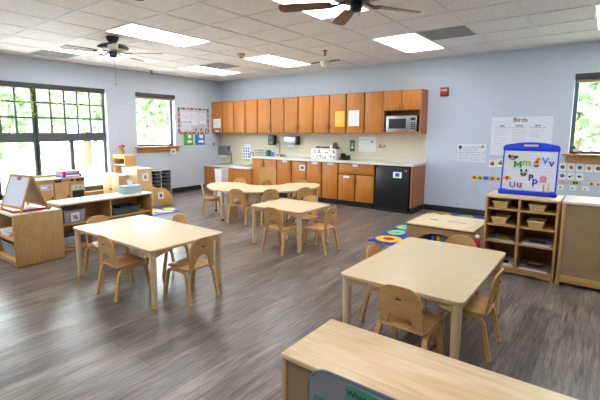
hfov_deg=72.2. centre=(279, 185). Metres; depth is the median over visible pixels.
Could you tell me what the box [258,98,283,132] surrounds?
upper cabinet
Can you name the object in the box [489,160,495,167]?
picture card
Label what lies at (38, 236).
end panel
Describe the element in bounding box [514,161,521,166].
magnet letter
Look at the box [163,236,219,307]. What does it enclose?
child chair
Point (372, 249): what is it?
child chair
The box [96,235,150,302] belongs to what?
child chair
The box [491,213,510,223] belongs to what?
tub
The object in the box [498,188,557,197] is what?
tray
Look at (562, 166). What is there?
picture card
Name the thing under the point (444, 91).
fire alarm
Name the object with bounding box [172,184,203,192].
baseboard
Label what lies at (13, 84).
roller shade
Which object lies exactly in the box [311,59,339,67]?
ceiling fan
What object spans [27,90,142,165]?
leafy tree
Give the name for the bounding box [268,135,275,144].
soap dispenser
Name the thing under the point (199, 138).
pocket
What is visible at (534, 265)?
picture
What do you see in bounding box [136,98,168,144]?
leafy tree
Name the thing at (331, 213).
child chair
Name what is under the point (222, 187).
table
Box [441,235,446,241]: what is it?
picture book
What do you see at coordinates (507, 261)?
picture book
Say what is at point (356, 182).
base cabinet
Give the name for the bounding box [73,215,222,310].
table
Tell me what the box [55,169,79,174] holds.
game box
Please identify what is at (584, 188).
picture card
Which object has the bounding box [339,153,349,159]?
telephone
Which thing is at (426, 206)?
baseboard
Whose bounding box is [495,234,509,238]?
picture
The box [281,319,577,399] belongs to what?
shelf
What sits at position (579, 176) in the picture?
picture card
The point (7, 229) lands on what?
picture book
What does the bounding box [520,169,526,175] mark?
magnet
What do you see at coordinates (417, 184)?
end panel
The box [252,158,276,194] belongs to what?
base cabinet
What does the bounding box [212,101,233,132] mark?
upper cabinet
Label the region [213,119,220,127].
notice sheet
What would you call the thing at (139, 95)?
roller shade
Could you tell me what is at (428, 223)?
table
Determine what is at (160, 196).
book display
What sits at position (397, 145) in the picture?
backsplash
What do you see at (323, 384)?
display panel
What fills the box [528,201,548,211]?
tub
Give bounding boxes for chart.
[490,116,553,154]
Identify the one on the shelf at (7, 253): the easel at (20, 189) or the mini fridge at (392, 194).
the easel at (20, 189)
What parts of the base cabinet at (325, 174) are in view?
door, door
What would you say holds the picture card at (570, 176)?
attached to the wall at (537, 81)
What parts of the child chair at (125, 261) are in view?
leg, backrest, seat, leg, leg, leg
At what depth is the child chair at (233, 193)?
6.26 m
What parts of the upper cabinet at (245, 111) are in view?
door, door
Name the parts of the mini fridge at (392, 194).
handle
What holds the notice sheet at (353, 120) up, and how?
attached to the upper cabinet at (369, 105)
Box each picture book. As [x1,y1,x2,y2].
[0,226,12,232]
[426,234,431,239]
[431,234,438,240]
[436,234,442,241]
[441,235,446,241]
[489,233,515,241]
[503,257,513,266]
[518,260,551,273]
[522,237,552,247]
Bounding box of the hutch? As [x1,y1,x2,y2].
[112,154,135,172]
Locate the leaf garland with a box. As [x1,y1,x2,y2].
[0,89,102,117]
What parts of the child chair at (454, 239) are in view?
backrest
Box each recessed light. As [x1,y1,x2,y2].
[45,44,136,59]
[106,23,210,46]
[177,66,238,74]
[244,55,310,66]
[272,0,368,19]
[372,33,443,52]
[595,5,599,29]
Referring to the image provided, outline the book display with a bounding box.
[145,187,173,206]
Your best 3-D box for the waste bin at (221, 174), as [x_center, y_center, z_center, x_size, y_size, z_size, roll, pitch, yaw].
[-1.268,-0.068,9.050,0.222,0.600,0.222,6,9,38]
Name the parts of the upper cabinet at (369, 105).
door, door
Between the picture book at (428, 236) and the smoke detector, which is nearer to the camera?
the picture book at (428, 236)
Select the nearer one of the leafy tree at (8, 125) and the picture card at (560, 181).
the picture card at (560, 181)
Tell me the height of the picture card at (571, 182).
0.055 m
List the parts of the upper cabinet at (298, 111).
door, door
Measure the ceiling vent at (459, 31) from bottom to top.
0.013 m
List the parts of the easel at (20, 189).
easel frame, easel frame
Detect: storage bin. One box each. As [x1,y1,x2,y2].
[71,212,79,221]
[112,203,140,215]
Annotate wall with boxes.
[0,53,221,195]
[220,41,599,209]
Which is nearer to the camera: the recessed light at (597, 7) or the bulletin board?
the recessed light at (597, 7)
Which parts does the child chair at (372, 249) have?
leg, backrest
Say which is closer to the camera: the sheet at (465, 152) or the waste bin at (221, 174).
the sheet at (465, 152)
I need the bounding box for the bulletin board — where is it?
[178,107,208,133]
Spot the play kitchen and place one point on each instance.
(55, 188)
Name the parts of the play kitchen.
cupboard door, panel, cupboard door, oven door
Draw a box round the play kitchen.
[34,174,85,200]
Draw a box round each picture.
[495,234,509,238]
[526,262,543,268]
[529,238,545,243]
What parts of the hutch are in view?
panel, scalloped trim, panel, panel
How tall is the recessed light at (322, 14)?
0.011 m
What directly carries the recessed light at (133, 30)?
in the ceiling
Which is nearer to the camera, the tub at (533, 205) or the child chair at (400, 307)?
the child chair at (400, 307)
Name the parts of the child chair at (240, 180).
backrest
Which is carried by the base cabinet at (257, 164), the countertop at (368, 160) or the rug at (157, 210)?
the countertop at (368, 160)
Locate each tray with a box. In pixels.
[0,202,51,213]
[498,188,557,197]
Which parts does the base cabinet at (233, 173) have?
door, door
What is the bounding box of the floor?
[0,188,599,399]
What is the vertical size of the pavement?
0.050 m
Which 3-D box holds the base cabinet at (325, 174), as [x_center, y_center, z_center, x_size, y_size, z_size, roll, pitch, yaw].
[1.010,-0.083,8.341,0.740,0.815,0.617,6,9,38]
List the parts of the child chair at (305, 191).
backrest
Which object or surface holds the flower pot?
on the hutch
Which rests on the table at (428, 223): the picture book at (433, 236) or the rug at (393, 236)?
the picture book at (433, 236)
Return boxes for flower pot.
[118,144,124,153]
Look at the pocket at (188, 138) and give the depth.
9.78 m
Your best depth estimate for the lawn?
23.57 m
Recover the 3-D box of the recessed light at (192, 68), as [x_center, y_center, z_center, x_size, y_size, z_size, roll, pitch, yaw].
[-1.441,-2.398,8.580,0.598,0.011,1.250,6,9,38]
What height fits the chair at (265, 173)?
0.765 m
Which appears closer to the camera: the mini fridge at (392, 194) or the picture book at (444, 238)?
the picture book at (444, 238)
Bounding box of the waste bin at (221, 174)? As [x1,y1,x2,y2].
[214,168,228,195]
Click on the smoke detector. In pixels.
(240, 55)
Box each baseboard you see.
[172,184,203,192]
[424,204,484,215]
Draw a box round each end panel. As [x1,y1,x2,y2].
[12,209,64,267]
[409,165,425,213]
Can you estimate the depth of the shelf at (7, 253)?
4.56 m
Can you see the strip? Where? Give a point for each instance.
(473, 177)
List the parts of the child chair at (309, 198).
seat, leg, backrest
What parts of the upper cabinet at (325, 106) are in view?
door, door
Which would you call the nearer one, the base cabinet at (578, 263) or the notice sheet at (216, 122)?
the base cabinet at (578, 263)
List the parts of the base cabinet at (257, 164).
door, door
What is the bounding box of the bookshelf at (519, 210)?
[483,190,563,283]
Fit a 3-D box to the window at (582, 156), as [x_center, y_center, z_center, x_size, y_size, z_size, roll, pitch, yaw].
[4.702,-0.938,5.737,1.145,1.275,0.250,6,9,38]
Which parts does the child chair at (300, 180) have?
backrest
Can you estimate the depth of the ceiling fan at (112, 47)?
5.48 m
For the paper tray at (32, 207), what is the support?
on the shelf at (7, 253)
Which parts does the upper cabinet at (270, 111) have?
door, door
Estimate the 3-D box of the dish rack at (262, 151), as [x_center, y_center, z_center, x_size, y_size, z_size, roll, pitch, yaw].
[-0.411,-0.745,9.434,0.280,0.134,0.200,6,9,38]
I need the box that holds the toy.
[474,235,479,247]
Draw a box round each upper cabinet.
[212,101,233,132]
[234,99,257,132]
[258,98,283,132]
[284,96,313,132]
[314,94,346,132]
[346,91,383,133]
[382,89,428,133]
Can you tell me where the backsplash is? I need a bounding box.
[221,133,426,161]
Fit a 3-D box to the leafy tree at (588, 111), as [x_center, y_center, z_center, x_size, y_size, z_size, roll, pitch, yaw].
[9.633,-3.357,13.591,5.837,7.321,5.441,-5,9,-35]
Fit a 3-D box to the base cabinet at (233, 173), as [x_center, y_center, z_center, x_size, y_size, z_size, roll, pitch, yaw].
[-1.066,-0.171,10.014,1.590,0.555,0.588,6,9,38]
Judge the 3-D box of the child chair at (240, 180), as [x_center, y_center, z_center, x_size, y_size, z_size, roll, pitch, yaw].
[-0.756,0.159,7.513,0.332,0.550,0.374,1,8,8]
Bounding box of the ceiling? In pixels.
[0,0,599,81]
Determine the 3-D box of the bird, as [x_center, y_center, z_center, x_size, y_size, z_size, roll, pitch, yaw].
[4.325,-0.526,6.003,0.120,0.130,0.083,6,9,38]
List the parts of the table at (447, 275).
leg, leg, leg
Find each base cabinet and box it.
[205,166,253,193]
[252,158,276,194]
[277,160,306,199]
[307,161,338,203]
[338,163,378,208]
[556,195,599,288]
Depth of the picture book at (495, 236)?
4.14 m
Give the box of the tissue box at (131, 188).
[118,178,141,194]
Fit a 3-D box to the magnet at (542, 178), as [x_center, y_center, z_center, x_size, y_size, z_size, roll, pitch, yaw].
[2.558,-0.056,3.980,0.060,0.072,0.015,6,9,38]
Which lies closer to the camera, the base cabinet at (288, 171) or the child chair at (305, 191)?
the child chair at (305, 191)
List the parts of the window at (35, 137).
sill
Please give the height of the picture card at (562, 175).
0.105 m
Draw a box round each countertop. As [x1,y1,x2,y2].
[203,161,251,169]
[251,153,425,166]
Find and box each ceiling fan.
[59,35,162,84]
[279,0,420,24]
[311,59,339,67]
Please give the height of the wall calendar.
0.325 m
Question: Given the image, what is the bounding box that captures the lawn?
[0,146,103,179]
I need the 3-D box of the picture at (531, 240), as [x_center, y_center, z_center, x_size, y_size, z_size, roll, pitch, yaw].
[2.518,0.544,4.001,0.143,0.001,0.182,6,10,40]
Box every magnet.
[508,154,518,159]
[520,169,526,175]
[534,158,539,166]
[539,176,546,183]
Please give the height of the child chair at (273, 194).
0.550 m
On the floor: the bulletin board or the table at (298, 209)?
the table at (298, 209)
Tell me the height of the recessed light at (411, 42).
0.011 m
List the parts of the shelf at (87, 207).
rail, panel, panel, panel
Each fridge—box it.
[122,166,151,190]
[375,165,410,213]
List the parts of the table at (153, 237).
leg, leg, leg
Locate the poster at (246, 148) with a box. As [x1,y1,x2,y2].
[242,144,250,160]
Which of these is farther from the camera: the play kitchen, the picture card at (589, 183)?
the play kitchen
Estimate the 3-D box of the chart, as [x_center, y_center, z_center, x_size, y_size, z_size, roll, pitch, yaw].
[3.786,-0.770,6.444,0.835,0.610,0.007,6,9,38]
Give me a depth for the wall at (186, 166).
8.61 m
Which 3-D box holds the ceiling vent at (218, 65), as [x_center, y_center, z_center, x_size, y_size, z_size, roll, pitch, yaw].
[-1.154,-2.316,7.967,0.590,0.013,0.590,6,9,38]
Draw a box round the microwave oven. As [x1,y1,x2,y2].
[386,115,419,131]
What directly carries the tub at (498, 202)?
on the bookshelf at (519, 210)
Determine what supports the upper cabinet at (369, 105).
attached to the wall at (537, 81)
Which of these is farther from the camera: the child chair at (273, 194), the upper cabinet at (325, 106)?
the upper cabinet at (325, 106)
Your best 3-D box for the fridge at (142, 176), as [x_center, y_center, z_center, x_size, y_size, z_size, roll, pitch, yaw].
[-2.772,0.013,7.989,0.542,0.715,0.344,6,9,38]
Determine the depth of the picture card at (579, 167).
6.01 m
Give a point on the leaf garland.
(30, 91)
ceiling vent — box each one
[29,49,78,58]
[198,62,239,68]
[417,25,476,39]
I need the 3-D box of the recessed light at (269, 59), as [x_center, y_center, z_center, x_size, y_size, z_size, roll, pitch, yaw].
[-0.010,-2.250,7.451,0.598,0.011,1.250,6,9,38]
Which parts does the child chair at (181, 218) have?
leg, leg, leg, backrest, leg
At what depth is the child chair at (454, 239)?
3.39 m
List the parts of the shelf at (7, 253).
rail, panel, panel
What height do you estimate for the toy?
0.377 m
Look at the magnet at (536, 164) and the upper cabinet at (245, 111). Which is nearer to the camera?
the magnet at (536, 164)
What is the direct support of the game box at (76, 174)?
on the play kitchen
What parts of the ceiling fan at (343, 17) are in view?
fan blade, fan blade, fan blade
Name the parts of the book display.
panel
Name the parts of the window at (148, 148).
frame, sill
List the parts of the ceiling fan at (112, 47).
fan blade, fan blade, fan blade, fan blade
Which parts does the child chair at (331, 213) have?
leg, leg, seat, leg, backrest, leg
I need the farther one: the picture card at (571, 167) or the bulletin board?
the bulletin board
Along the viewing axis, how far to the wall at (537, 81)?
6.90 m
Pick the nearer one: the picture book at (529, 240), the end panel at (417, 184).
the picture book at (529, 240)
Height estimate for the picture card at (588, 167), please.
0.115 m
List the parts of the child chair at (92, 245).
leg, backrest, leg, seat, leg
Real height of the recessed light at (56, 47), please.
0.011 m
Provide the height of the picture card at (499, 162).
0.120 m
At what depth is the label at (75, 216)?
4.88 m
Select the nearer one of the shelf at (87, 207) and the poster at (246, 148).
the shelf at (87, 207)
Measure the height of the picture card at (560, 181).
0.055 m
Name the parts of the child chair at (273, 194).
backrest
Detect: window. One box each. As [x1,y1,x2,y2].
[0,87,107,199]
[135,101,181,152]
[562,80,599,163]
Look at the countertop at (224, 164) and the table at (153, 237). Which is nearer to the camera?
the table at (153, 237)
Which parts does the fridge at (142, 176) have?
door, panel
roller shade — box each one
[0,80,104,93]
[135,92,174,100]
[575,72,599,82]
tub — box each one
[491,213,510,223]
[492,198,511,207]
[527,217,546,228]
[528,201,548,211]
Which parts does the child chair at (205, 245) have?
leg, leg, seat, leg, backrest, leg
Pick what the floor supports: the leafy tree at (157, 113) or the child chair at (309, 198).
the child chair at (309, 198)
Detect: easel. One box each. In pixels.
[0,174,49,213]
[498,142,560,197]
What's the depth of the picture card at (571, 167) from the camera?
6.08 m
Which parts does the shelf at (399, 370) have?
panel, panel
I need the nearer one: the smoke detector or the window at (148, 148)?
the smoke detector
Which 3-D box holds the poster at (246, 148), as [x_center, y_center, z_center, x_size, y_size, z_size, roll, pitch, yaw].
[-0.801,-0.812,10.112,0.280,0.400,0.006,6,9,38]
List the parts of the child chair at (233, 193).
leg, backrest, seat, leg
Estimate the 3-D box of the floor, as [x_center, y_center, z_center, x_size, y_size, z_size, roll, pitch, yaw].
[-0.198,1.053,3.183,11.900,0.100,10.700,6,9,38]
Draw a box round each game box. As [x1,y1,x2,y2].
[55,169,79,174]
[56,173,81,177]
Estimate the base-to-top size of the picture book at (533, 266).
0.021 m
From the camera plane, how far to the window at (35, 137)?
7.47 m
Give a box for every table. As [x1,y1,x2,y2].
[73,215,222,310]
[207,182,319,221]
[251,198,329,254]
[341,237,505,359]
[406,213,483,247]
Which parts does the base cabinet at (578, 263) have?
panel, rail, panel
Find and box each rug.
[152,206,178,215]
[368,212,484,244]
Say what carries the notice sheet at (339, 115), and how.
attached to the upper cabinet at (325, 106)
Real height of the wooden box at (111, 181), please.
0.605 m
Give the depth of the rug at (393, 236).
5.63 m
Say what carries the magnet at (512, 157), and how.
attached to the easel at (526, 151)
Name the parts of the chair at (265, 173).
backrest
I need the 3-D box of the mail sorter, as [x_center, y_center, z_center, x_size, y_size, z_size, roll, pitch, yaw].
[-2.676,-0.056,9.034,0.280,0.580,0.540,6,9,38]
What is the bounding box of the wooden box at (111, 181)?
[102,172,128,193]
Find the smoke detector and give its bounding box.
[237,53,244,57]
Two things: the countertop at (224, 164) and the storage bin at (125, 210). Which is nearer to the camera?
the storage bin at (125, 210)
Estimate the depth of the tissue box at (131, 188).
5.53 m
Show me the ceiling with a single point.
(254, 28)
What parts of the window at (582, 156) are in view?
sill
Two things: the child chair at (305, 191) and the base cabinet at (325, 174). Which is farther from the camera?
the base cabinet at (325, 174)
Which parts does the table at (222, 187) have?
leg, leg, leg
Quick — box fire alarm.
[440,87,448,95]
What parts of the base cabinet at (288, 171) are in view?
door, door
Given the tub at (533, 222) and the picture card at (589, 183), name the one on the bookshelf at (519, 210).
the tub at (533, 222)
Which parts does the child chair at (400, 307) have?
leg, leg, backrest, seat, leg, leg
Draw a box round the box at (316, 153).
[311,148,340,159]
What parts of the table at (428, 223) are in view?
arched panel, panel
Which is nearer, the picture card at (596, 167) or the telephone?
the picture card at (596, 167)
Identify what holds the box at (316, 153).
on the countertop at (368, 160)
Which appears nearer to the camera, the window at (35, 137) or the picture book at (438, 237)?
the picture book at (438, 237)
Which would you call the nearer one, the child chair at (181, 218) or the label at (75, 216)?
the child chair at (181, 218)
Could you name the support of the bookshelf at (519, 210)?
on the floor
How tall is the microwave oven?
0.285 m
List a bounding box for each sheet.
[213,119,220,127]
[335,111,344,126]
[348,110,358,125]
[457,144,486,162]
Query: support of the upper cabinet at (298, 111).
attached to the wall at (537, 81)
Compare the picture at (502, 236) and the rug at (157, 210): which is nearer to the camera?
the picture at (502, 236)
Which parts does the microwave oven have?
door, control panel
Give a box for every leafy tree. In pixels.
[0,87,57,162]
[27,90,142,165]
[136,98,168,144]
[574,82,599,150]
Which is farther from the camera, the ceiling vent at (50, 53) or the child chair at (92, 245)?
the ceiling vent at (50, 53)
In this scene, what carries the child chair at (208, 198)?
on the floor
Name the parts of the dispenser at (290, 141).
panel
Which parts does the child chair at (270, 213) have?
leg, backrest, leg, seat, leg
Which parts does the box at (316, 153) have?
drawer, drawer, drawer, drawer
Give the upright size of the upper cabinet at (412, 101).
0.762 m
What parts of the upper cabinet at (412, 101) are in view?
door, door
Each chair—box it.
[84,215,132,279]
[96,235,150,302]
[145,214,189,276]
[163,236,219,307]
[201,183,224,216]
[226,189,251,224]
[227,178,248,210]
[256,167,275,203]
[259,189,280,224]
[260,207,296,255]
[285,195,320,242]
[286,187,313,222]
[291,179,308,213]
[301,206,339,255]
[359,244,407,335]
[374,284,443,354]
[424,235,478,318]
[430,268,503,362]
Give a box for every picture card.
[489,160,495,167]
[496,159,502,166]
[558,172,565,178]
[559,163,565,170]
[559,180,569,183]
[567,163,574,170]
[567,172,574,179]
[570,181,580,184]
[576,164,583,171]
[576,173,583,179]
[582,186,588,190]
[585,164,592,171]
[588,182,599,186]
[594,164,599,172]
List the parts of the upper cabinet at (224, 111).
door, door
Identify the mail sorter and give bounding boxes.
[152,169,171,193]
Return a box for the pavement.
[1,172,103,194]
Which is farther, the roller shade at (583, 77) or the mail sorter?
the mail sorter
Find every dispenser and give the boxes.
[218,146,229,157]
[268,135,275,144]
[284,136,299,146]
[333,142,338,148]
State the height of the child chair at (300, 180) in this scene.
0.550 m
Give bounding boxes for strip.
[472,175,500,180]
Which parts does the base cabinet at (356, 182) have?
door, drawer, door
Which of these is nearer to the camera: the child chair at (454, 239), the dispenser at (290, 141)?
the child chair at (454, 239)
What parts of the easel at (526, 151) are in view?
post, post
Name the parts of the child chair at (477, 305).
leg, leg, leg, seat, backrest, leg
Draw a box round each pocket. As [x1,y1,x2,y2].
[184,134,192,144]
[195,134,204,144]
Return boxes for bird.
[570,145,579,153]
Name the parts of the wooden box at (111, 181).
door, panel, door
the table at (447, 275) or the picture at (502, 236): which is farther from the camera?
the picture at (502, 236)
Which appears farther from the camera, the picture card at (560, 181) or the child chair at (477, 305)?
the picture card at (560, 181)
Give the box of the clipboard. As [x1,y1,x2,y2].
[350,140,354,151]
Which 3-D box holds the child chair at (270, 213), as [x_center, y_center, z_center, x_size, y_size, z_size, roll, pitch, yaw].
[0.017,0.505,4.867,0.332,0.550,0.374,6,9,38]
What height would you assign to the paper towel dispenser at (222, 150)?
0.300 m
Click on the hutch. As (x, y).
(119, 160)
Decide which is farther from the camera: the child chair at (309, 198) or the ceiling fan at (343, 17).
the child chair at (309, 198)
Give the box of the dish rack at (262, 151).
[254,150,265,155]
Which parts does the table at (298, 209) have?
leg, leg, leg, leg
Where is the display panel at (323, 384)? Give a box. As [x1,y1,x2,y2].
[307,369,397,399]
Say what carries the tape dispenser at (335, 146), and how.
on the box at (316, 153)
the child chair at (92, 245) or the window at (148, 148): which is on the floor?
the child chair at (92, 245)
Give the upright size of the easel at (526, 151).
0.519 m
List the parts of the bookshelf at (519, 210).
panel, panel, panel, rail, panel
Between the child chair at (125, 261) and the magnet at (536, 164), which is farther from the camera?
the magnet at (536, 164)
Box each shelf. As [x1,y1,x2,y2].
[0,200,62,267]
[46,191,152,250]
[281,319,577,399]
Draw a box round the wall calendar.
[358,135,376,151]

